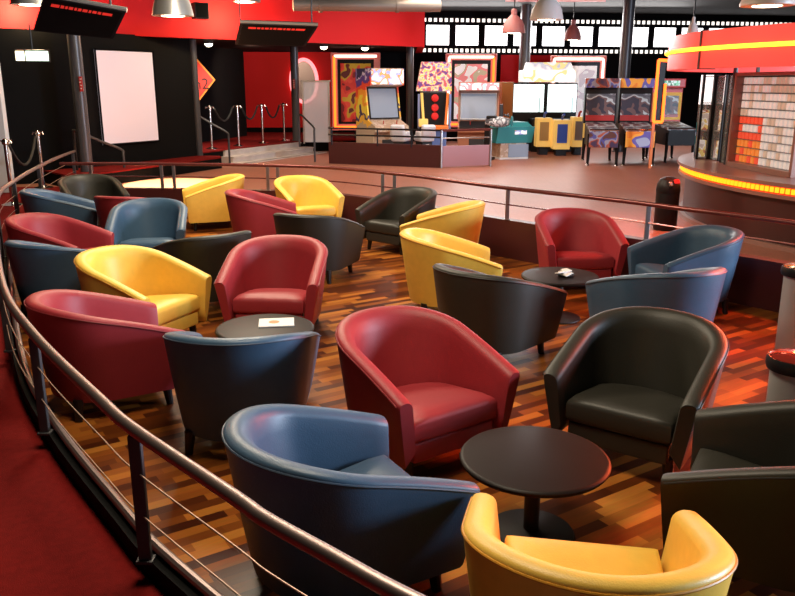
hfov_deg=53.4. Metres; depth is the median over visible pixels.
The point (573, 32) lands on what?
pendant lamp
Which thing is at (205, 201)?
tub chair
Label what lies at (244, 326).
round table
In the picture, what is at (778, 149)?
packet
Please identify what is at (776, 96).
packet
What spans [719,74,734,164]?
column
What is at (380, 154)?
balustrade
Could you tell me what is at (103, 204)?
tub chair
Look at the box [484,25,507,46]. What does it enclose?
window
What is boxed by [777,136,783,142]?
packet
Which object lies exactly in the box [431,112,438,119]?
lamp
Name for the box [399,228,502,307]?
tub chair
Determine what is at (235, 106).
stanchion
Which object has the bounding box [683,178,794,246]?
counter front
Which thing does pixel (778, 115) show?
packet
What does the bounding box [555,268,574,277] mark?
ashtray
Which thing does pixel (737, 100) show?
case
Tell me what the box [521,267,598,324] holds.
round table
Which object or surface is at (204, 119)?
handrail
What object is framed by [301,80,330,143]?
glass wall
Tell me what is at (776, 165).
packet
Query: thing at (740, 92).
shelf
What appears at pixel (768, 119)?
packet
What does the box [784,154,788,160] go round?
packet
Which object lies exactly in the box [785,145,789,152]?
packet
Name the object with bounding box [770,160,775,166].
packet
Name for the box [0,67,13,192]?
trim
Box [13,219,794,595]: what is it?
floor
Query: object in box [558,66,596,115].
picture
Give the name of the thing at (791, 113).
packet
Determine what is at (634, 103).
machine
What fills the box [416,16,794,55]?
trim
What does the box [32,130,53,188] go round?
stanchion
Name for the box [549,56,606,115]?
poster frame
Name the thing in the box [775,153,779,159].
packet
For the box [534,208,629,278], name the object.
tub chair
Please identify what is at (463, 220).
tub chair
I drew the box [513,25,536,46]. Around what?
window
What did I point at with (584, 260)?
seat cushion
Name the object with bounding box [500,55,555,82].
panel
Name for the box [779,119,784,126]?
packet
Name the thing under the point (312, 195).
tub chair
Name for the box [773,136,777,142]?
packet
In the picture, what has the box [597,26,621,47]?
window
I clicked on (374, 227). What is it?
seat cushion
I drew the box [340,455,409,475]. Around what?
seat cushion
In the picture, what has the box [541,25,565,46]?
window
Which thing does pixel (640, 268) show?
seat cushion
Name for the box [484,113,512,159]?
motorcycle
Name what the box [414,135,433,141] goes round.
cushion
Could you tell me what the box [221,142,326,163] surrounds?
steps
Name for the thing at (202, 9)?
grille
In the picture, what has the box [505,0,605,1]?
panel
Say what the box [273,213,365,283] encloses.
tub chair
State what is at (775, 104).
packet
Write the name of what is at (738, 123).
shelf
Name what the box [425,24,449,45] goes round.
window
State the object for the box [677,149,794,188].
countertop
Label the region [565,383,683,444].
seat cushion
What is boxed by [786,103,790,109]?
packet
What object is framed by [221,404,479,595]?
tub chair
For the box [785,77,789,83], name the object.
packet
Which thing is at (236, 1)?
pendant lamp
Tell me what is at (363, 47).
recessed light
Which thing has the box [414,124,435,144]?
seat
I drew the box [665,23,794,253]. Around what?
kiosk
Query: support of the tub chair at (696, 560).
on the floor at (625, 510)
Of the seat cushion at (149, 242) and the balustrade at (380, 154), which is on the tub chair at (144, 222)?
the seat cushion at (149, 242)
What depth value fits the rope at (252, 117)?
18.60 m
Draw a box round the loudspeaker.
[191,2,208,19]
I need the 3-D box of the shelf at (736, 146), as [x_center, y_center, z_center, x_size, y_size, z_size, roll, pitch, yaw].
[4.313,-1.721,9.188,0.130,0.005,1.244,-2,15,-7]
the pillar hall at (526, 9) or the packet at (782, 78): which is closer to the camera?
the packet at (782, 78)
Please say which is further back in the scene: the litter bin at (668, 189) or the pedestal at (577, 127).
the pedestal at (577, 127)
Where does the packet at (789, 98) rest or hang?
on the case
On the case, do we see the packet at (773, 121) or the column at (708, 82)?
the packet at (773, 121)
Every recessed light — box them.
[204,41,212,46]
[319,44,327,49]
[361,45,368,50]
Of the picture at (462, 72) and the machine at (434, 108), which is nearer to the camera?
the machine at (434, 108)
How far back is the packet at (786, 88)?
8.75 m
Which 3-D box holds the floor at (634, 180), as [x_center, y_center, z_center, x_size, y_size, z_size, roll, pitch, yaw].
[0.003,-1.779,12.989,32.000,0.001,34.000,0,15,0]
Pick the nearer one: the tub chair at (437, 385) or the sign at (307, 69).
the tub chair at (437, 385)
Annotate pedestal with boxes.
[534,112,551,154]
[550,113,570,155]
[570,111,584,154]
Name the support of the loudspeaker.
attached to the wall at (403, 29)
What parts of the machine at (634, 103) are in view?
leg, speaker panel, playfield glass, panel, leg, leg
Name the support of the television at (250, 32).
hanging from the ceiling at (686, 7)
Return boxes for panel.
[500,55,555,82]
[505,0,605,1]
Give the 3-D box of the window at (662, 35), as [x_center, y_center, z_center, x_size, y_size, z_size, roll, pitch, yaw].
[8.089,-7.890,23.916,0.724,0.611,0.040,-2,15,-8]
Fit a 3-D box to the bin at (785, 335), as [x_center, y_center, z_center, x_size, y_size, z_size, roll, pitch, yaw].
[2.791,0.103,5.530,0.268,0.702,0.268,0,15,0]
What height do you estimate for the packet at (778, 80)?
0.077 m
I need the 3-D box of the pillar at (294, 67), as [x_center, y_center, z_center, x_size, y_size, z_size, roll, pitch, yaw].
[-2.556,-5.639,19.622,0.250,3.410,0.250,0,15,0]
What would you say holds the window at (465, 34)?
in the wall at (642, 66)
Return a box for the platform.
[203,141,355,155]
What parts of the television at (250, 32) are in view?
hanging rod, glass, casing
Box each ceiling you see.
[196,39,416,51]
[441,0,794,15]
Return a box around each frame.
[331,52,379,137]
[445,53,496,127]
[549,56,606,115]
[648,58,667,167]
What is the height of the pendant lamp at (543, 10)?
1.114 m
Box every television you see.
[33,0,127,38]
[235,0,317,45]
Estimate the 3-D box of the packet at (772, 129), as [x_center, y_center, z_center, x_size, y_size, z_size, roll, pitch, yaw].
[4.304,-1.918,9.047,0.050,0.077,0.054,-2,15,-7]
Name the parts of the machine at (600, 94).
leg, leg, speaker panel, playfield glass, panel, leg, leg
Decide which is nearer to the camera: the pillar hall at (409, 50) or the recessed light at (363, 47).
the recessed light at (363, 47)
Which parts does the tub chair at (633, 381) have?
rail, leg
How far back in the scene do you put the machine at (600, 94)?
17.41 m
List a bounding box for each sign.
[15,24,50,61]
[197,59,214,98]
[289,58,318,102]
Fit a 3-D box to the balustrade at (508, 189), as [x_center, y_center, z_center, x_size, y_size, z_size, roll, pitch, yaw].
[0.238,-1.085,8.861,11.107,0.372,1.939,11,19,35]
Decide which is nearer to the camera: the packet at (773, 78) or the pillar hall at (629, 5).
the packet at (773, 78)
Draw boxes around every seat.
[390,124,410,143]
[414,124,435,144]
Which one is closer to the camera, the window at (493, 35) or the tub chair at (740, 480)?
the tub chair at (740, 480)
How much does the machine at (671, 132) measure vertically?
1.800 m
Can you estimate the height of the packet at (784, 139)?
0.077 m
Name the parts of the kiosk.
canopy post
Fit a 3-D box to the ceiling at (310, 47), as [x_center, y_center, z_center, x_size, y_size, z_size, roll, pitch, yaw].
[-7.211,-6.106,18.965,15.558,0.080,14.200,0,15,0]
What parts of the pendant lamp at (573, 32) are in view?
lamp shade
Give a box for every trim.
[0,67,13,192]
[4,237,203,595]
[10,353,165,595]
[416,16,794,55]
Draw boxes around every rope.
[8,136,36,165]
[214,107,232,121]
[241,106,257,119]
[265,105,279,117]
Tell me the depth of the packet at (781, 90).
8.83 m
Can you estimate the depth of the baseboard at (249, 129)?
23.40 m
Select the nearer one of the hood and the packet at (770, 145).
the packet at (770, 145)
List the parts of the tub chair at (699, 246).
leg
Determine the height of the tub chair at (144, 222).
0.694 m
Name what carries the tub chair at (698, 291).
on the floor at (625, 510)
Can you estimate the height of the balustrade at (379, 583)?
0.523 m
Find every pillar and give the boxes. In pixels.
[67,34,93,171]
[290,47,301,140]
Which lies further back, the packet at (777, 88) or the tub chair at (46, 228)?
the packet at (777, 88)
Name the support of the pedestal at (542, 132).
on the floor at (634, 180)
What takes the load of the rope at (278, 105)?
hanging from the stanchion at (282, 104)
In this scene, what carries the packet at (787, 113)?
on the case
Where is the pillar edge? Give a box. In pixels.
[190,39,202,155]
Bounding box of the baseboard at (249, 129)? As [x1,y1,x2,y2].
[247,127,333,131]
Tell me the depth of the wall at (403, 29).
16.11 m
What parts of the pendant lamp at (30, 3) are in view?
bulb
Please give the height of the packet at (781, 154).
0.077 m
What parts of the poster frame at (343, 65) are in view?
frame, frame, frame, frame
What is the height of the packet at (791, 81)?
0.077 m
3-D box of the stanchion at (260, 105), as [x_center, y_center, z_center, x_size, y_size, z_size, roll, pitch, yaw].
[-3.268,-4.213,19.078,0.300,0.935,0.300,0,15,0]
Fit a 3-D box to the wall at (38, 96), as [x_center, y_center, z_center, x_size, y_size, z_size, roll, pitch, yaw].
[-5.516,-3.497,14.406,0.707,2.550,4.681,13,20,39]
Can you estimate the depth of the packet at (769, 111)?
9.06 m
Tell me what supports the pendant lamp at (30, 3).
hanging from the ceiling at (686, 7)
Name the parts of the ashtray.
dish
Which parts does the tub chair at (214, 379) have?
leg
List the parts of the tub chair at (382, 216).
leg, rail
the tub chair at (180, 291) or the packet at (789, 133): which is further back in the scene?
the packet at (789, 133)
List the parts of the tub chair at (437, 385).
leg, rail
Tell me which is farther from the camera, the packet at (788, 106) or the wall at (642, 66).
the wall at (642, 66)
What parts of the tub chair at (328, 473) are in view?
leg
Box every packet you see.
[753,93,759,99]
[760,142,765,148]
[761,134,766,140]
[762,85,767,91]
[762,126,767,132]
[766,159,770,166]
[767,118,771,125]
[768,110,774,116]
[768,143,773,149]
[769,135,775,141]
[770,127,774,133]
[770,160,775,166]
[771,119,775,125]
[771,152,777,158]
[772,77,776,83]
[772,111,776,117]
[772,144,776,150]
[773,102,777,108]
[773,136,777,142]
[774,94,778,100]
[774,127,779,134]
[774,161,779,167]
[775,86,779,92]
[775,119,779,125]
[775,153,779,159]
[776,77,780,83]
[776,111,780,117]
[776,144,781,151]
[777,102,783,109]
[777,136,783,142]
[778,94,782,100]
[778,128,783,134]
[778,161,783,168]
[779,86,783,92]
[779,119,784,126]
[780,77,784,83]
[780,111,785,117]
[780,153,784,159]
[781,145,785,151]
[782,103,786,109]
[782,137,786,143]
[783,94,787,100]
[783,128,789,134]
[783,162,787,168]
[784,86,788,92]
[784,120,788,126]
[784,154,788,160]
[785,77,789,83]
[785,111,791,118]
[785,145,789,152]
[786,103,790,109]
[786,137,792,143]
[787,94,792,101]
[787,129,791,135]
[788,86,792,92]
[788,120,793,126]
[789,77,794,83]
[789,112,794,118]
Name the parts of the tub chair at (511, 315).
leg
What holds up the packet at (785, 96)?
on the case
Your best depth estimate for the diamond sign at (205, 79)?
17.92 m
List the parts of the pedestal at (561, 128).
panel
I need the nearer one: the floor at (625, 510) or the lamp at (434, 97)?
the floor at (625, 510)
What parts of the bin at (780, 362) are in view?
lid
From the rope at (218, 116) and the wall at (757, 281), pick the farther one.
the rope at (218, 116)
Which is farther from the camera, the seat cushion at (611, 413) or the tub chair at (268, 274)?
the tub chair at (268, 274)
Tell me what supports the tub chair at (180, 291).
on the floor at (625, 510)
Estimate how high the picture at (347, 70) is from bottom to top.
1.468 m
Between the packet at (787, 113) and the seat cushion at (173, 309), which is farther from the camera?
the packet at (787, 113)
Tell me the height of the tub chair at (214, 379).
0.694 m
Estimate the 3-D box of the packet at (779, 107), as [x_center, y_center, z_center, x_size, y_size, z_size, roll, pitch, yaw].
[4.316,-2.162,8.896,0.050,0.077,0.054,-2,15,-7]
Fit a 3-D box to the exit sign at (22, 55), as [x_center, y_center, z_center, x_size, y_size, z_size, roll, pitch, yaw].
[-5.694,-3.960,12.290,0.500,0.563,0.077,-3,15,-10]
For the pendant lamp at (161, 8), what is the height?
1.274 m
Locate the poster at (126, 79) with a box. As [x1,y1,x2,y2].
[94,48,159,145]
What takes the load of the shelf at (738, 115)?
attached to the case
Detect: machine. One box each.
[355,68,408,143]
[416,62,451,145]
[457,82,499,145]
[499,62,577,151]
[581,78,619,165]
[616,78,655,165]
[645,78,695,162]
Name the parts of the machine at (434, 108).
seat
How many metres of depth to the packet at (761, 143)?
9.23 m
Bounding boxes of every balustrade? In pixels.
[0,150,425,595]
[59,162,794,245]
[328,127,492,167]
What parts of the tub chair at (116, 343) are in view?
leg, leg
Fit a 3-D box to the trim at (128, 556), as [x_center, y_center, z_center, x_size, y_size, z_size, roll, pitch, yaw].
[-0.545,-0.025,6.972,5.826,0.218,12.496,-11,19,-36]
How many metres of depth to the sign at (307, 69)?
22.94 m
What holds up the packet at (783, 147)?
on the case
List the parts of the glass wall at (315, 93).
post, rail, post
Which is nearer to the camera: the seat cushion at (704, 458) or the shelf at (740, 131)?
the seat cushion at (704, 458)
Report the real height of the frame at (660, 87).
2.173 m
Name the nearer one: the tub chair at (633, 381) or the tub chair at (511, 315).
the tub chair at (633, 381)
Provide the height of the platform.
0.250 m
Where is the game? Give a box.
[490,104,534,159]
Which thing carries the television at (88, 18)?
hanging from the ceiling at (686, 7)
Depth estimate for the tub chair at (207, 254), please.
6.50 m
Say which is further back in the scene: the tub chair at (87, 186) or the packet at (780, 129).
the tub chair at (87, 186)
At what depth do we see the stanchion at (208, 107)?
17.37 m
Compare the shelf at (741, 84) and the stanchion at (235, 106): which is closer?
the shelf at (741, 84)
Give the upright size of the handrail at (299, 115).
1.010 m
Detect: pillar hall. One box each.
[406,47,413,143]
[518,4,532,82]
[612,0,635,151]
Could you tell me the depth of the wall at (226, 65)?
20.42 m
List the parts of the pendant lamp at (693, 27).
lamp shade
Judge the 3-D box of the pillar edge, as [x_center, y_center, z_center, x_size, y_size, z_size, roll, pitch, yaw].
[-4.136,-4.014,16.217,0.150,2.460,0.150,0,15,0]
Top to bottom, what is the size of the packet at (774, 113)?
0.077 m
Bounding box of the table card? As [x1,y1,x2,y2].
[258,317,293,327]
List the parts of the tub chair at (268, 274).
rail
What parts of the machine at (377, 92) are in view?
panel, coin door, control panel, panel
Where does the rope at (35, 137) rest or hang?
hanging from the stanchion at (4, 141)
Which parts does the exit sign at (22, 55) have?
arrow panel, panel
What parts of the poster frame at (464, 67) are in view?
frame, frame, frame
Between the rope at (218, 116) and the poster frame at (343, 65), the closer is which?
the rope at (218, 116)
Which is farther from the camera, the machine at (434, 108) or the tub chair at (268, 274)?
the machine at (434, 108)
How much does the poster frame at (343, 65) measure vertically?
2.446 m
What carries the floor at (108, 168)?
on the floor at (50, 178)
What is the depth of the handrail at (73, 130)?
13.72 m
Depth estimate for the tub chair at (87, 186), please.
10.73 m
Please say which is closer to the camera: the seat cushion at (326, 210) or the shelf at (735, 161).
the shelf at (735, 161)
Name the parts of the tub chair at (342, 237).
leg, leg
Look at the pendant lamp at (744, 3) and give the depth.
7.11 m
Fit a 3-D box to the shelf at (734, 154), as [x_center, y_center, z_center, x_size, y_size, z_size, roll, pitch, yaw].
[4.313,-1.632,9.212,0.130,0.005,1.244,-2,15,-7]
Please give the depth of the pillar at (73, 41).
13.13 m
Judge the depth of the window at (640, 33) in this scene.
23.81 m
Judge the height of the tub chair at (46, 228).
0.694 m
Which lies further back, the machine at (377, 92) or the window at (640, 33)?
the window at (640, 33)
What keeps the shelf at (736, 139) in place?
attached to the case
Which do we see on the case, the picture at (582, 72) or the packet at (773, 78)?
the packet at (773, 78)
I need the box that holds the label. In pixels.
[78,76,82,91]
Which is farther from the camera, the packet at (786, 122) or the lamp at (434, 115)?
the lamp at (434, 115)
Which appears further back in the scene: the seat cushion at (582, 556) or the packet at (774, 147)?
the packet at (774, 147)
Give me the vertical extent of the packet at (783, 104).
0.077 m
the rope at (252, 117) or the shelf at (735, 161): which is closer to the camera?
the shelf at (735, 161)
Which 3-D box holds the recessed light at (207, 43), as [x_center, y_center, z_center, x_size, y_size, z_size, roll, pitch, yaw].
[-4.011,-5.396,16.773,0.200,0.125,0.200,0,15,0]
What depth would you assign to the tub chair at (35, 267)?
6.15 m
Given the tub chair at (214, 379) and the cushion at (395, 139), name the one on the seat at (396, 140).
the cushion at (395, 139)
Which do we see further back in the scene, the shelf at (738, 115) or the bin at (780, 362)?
the shelf at (738, 115)
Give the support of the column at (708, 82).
on the kiosk
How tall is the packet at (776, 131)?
0.077 m
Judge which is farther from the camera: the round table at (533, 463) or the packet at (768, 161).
the packet at (768, 161)
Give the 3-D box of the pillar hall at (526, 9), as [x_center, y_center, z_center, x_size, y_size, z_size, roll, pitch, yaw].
[3.435,-6.004,21.475,0.375,3.700,0.375,0,15,0]
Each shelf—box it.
[733,153,789,162]
[735,138,791,145]
[735,161,788,170]
[736,146,790,153]
[738,115,794,119]
[738,123,793,128]
[740,92,794,93]
[740,131,792,136]
[741,84,794,84]
[744,100,788,101]
[746,108,794,110]
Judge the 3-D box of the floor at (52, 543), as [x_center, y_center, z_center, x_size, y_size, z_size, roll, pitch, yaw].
[-7.351,0.386,4.979,17.100,0.001,17.198,0,15,0]
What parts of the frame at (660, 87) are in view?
support post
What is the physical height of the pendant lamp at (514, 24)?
1.025 m
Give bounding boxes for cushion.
[119,237,174,247]
[146,294,199,325]
[233,288,305,314]
[296,205,335,215]
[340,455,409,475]
[364,219,398,235]
[391,135,410,141]
[396,382,496,443]
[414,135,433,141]
[505,536,662,574]
[556,251,613,269]
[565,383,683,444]
[635,263,663,273]
[690,448,762,470]
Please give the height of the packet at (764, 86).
0.077 m
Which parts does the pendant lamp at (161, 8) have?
bulb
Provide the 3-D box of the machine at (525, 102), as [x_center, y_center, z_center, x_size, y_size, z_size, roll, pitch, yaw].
[3.670,-4.977,20.563,2.027,2.199,1.500,0,15,0]
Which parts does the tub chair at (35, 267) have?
leg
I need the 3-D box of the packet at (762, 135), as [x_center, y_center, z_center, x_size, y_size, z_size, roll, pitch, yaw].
[4.282,-1.872,9.228,0.050,0.077,0.054,-2,15,-7]
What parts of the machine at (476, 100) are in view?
panel, control panel, coin door, panel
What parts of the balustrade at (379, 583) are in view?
post, post, post, post, post, post, post, post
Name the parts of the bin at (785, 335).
lid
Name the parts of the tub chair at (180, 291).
rail, leg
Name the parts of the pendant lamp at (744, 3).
bulb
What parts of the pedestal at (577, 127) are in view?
panel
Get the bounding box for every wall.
[0,0,424,52]
[0,28,196,184]
[125,187,789,312]
[196,45,246,141]
[243,52,331,127]
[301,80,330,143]
[334,11,794,140]
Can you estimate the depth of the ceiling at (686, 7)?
21.71 m
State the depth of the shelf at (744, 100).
9.30 m
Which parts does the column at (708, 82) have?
panel, lit panel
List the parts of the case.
post, rail, rail, panel, post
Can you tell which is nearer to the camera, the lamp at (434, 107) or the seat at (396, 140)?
the seat at (396, 140)
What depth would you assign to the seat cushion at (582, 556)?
2.68 m
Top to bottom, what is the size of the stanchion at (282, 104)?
0.935 m
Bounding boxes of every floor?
[0,187,163,595]
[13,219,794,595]
[16,139,794,261]
[44,156,220,175]
[44,158,221,185]
[202,132,355,152]
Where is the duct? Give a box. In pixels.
[292,0,441,12]
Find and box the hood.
[490,127,534,142]
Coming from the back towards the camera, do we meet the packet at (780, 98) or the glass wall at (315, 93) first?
the glass wall at (315, 93)
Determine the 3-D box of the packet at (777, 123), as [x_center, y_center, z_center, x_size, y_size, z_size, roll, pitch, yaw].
[4.316,-1.985,8.944,0.050,0.077,0.054,-2,15,-7]
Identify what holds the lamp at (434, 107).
on the machine at (434, 108)
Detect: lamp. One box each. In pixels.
[10,0,41,6]
[152,0,193,17]
[233,0,260,2]
[431,94,438,101]
[431,104,438,111]
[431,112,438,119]
[502,0,524,33]
[530,0,562,20]
[564,2,580,39]
[686,0,698,32]
[739,0,794,7]
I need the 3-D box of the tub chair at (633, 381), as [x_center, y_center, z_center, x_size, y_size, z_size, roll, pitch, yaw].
[1.294,0.476,4.178,0.790,0.694,0.820,11,18,34]
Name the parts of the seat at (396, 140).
backrest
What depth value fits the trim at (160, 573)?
3.16 m
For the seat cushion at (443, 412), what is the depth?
3.98 m
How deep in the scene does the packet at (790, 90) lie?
8.67 m
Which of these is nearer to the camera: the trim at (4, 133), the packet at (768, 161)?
the packet at (768, 161)
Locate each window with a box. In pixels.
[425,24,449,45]
[455,24,478,45]
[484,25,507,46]
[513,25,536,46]
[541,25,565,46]
[569,26,593,46]
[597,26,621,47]
[632,26,648,47]
[653,27,676,47]
[681,27,703,33]
[708,27,729,29]
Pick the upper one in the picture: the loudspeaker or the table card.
the loudspeaker
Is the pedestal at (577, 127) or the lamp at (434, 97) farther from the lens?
the pedestal at (577, 127)
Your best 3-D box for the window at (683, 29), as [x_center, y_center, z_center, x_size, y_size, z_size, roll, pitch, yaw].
[8.954,-7.921,24.034,0.724,0.611,0.040,-2,15,-8]
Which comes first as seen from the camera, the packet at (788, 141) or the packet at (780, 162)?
the packet at (788, 141)
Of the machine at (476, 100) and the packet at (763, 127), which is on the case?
the packet at (763, 127)
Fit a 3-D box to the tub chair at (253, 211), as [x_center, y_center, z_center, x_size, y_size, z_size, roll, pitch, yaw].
[-1.599,-0.922,9.288,0.820,0.694,0.790,-2,15,-8]
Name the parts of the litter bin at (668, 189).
dome lid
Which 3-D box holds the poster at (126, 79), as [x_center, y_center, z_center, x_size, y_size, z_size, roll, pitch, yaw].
[-4.998,-3.732,14.692,0.055,1.695,1.378,9,17,29]
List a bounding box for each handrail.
[72,129,125,169]
[201,116,230,162]
[298,114,315,161]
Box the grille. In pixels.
[196,3,208,17]
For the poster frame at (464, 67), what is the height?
2.456 m
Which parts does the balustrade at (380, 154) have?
rail, rail, panel, post, panel, rail, rail, post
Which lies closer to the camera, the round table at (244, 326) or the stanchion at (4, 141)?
the round table at (244, 326)
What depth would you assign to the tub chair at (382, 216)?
9.28 m
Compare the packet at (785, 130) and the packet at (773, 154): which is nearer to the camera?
the packet at (785, 130)
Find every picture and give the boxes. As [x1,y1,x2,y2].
[340,63,370,121]
[454,64,487,118]
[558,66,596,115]
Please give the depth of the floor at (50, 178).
14.36 m
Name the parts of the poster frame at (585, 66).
frame, frame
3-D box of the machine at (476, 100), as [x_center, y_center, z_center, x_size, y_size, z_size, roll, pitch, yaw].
[1.974,-4.403,19.359,0.980,1.718,1.028,1,15,4]
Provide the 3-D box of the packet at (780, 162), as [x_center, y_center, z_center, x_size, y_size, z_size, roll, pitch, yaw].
[4.337,-1.499,8.908,0.050,0.077,0.054,-2,15,-7]
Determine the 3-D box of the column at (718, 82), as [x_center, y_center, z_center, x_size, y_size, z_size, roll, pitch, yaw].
[4.289,-2.376,10.433,0.135,1.100,0.297,-1,15,-3]
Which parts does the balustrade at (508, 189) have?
post, post, post, post, post, post, post, post, post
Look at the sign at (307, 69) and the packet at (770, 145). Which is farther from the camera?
the sign at (307, 69)
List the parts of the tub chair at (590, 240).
rail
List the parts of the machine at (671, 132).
leg, screen frame, speaker panel, playfield glass, leg, panel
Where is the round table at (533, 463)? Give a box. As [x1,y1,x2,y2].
[460,426,610,542]
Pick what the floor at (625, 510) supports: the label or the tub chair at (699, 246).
the tub chair at (699, 246)
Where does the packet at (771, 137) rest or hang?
on the case
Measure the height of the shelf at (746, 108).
0.005 m
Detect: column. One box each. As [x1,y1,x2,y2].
[693,75,716,158]
[708,75,727,160]
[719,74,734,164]
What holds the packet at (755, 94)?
on the case
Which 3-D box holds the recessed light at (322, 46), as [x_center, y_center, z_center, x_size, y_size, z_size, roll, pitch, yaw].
[-1.689,-5.760,18.124,0.200,0.125,0.200,0,15,0]
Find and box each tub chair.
[4,212,113,249]
[4,240,86,317]
[19,188,97,226]
[23,289,183,422]
[58,174,129,222]
[74,245,211,331]
[93,196,143,228]
[104,198,187,247]
[152,230,251,301]
[162,331,320,455]
[182,174,244,230]
[214,235,327,324]
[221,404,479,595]
[224,189,296,237]
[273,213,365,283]
[274,175,344,216]
[335,305,519,475]
[355,186,436,254]
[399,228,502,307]
[400,200,485,242]
[432,263,567,354]
[461,493,737,595]
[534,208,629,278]
[543,306,728,473]
[585,267,726,321]
[627,225,744,313]
[660,400,794,592]
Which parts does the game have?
console arm, lid, panel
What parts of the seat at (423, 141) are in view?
backrest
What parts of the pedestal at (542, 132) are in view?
panel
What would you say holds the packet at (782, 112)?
on the case
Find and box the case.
[725,71,794,177]
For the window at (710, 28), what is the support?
in the wall at (642, 66)
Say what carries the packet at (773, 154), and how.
on the case
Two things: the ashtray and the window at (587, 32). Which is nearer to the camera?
the ashtray
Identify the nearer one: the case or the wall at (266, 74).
the case
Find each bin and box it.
[653,176,680,230]
[765,348,794,401]
[775,262,794,348]
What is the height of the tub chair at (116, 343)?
0.694 m
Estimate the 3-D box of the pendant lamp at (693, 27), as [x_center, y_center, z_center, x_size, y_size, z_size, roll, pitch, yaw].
[4.752,-4.819,12.573,0.200,1.301,0.200,0,15,0]
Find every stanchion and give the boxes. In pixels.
[0,138,21,206]
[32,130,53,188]
[205,106,218,149]
[232,105,245,146]
[258,104,268,143]
[279,103,289,140]
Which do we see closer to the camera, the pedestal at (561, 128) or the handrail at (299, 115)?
the handrail at (299, 115)
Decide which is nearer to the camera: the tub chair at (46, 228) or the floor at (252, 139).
the tub chair at (46, 228)
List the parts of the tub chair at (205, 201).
leg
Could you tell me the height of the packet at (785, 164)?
0.077 m
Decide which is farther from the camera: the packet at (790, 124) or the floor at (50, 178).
the floor at (50, 178)
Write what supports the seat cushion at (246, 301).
on the tub chair at (268, 274)
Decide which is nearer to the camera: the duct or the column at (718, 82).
the column at (718, 82)
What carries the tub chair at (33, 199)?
on the floor at (625, 510)
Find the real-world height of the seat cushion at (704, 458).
0.183 m
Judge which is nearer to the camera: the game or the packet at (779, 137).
the packet at (779, 137)
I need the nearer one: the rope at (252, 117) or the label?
the label
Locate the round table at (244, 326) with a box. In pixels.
[215,314,313,337]

